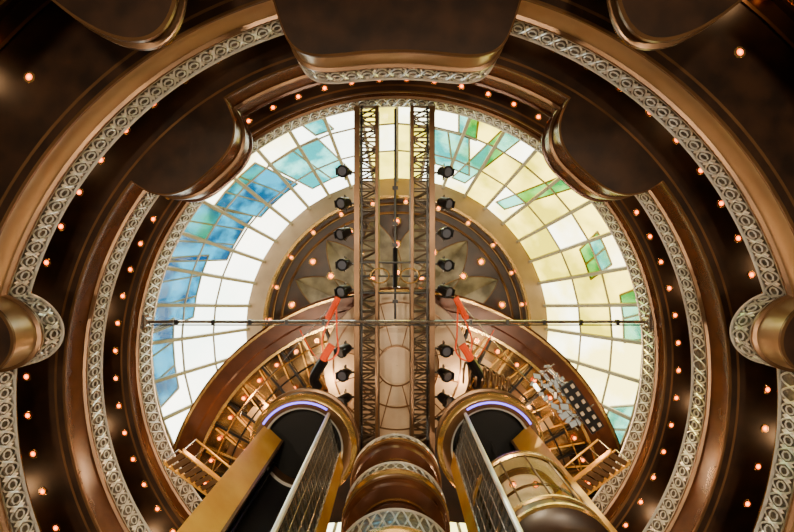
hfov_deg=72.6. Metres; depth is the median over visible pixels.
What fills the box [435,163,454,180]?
stage light
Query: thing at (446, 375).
stage light
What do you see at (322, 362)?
rig
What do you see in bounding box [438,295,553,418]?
rig
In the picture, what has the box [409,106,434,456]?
lighting truss
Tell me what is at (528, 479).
car
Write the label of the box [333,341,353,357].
stage light
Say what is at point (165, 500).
balcony
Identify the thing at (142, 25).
deck
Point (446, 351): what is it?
stage light
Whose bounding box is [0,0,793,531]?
balcony
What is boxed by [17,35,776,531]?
balcony
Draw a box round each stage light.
[333,225,353,240]
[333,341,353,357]
[334,195,353,210]
[334,282,353,296]
[335,163,353,180]
[335,256,353,271]
[335,364,353,381]
[337,389,353,405]
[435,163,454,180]
[435,195,455,210]
[435,225,453,240]
[435,256,454,271]
[435,282,454,297]
[435,341,453,357]
[435,364,454,382]
[435,389,454,407]
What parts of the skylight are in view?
pane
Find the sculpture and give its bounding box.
[525,364,593,429]
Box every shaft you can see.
[177,388,358,531]
[435,388,616,531]
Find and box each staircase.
[163,439,229,494]
[564,439,630,494]
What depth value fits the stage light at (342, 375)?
14.72 m
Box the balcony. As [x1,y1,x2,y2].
[172,287,621,522]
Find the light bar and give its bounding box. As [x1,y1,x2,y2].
[541,366,603,434]
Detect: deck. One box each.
[0,0,793,50]
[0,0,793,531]
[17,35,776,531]
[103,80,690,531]
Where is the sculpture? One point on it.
(568, 415)
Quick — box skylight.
[152,107,641,531]
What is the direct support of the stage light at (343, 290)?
hanging from the lighting truss at (359, 140)
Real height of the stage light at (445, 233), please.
0.589 m
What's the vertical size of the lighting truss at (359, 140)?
1.925 m
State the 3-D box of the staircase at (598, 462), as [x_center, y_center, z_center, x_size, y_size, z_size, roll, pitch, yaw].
[5.075,6.050,15.282,0.620,2.878,2.748,30,-90,0]
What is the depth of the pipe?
14.68 m
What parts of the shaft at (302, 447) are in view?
crown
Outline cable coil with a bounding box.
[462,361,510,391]
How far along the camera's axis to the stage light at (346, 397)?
14.79 m
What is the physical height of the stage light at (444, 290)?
0.603 m
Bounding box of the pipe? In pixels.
[141,314,652,329]
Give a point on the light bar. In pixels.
(569, 389)
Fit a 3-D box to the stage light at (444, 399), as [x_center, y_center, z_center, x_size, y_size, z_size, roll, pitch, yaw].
[1.304,3.669,14.878,0.630,0.603,0.388,30,-90,0]
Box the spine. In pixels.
[359,109,429,318]
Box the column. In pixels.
[341,433,450,531]
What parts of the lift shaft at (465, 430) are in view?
crown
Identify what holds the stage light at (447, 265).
hanging from the lighting truss at (428, 311)
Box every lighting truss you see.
[354,106,379,456]
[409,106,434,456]
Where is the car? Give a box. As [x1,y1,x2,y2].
[472,441,610,531]
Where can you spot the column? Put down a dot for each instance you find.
(396, 484)
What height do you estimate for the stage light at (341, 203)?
0.604 m
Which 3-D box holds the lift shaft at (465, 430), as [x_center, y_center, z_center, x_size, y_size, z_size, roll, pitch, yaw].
[2.200,4.240,5.825,2.520,14.850,2.520,0,-90,0]
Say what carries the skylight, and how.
attached to the ceiling
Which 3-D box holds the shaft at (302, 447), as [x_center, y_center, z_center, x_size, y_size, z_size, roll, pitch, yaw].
[-2.200,4.240,5.825,2.520,14.850,2.520,0,-90,0]
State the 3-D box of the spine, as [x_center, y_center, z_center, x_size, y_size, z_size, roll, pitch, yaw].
[-0.070,-1.475,15.131,2.060,0.399,5.950,0,-90,0]
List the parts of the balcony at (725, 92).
handrail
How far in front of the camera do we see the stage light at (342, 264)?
14.72 m
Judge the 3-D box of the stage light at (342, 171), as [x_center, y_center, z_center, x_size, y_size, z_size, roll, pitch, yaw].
[-1.422,-2.621,14.886,0.580,0.589,0.388,-30,-90,0]
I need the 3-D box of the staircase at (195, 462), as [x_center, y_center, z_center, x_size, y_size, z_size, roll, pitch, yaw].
[-5.075,6.050,15.282,0.620,2.878,2.748,-30,-90,0]
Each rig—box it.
[240,295,353,418]
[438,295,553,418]
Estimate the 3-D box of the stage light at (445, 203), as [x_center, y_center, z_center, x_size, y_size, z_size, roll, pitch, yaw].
[1.304,-1.748,14.878,0.630,0.603,0.388,30,-90,0]
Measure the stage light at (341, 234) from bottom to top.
0.603 m

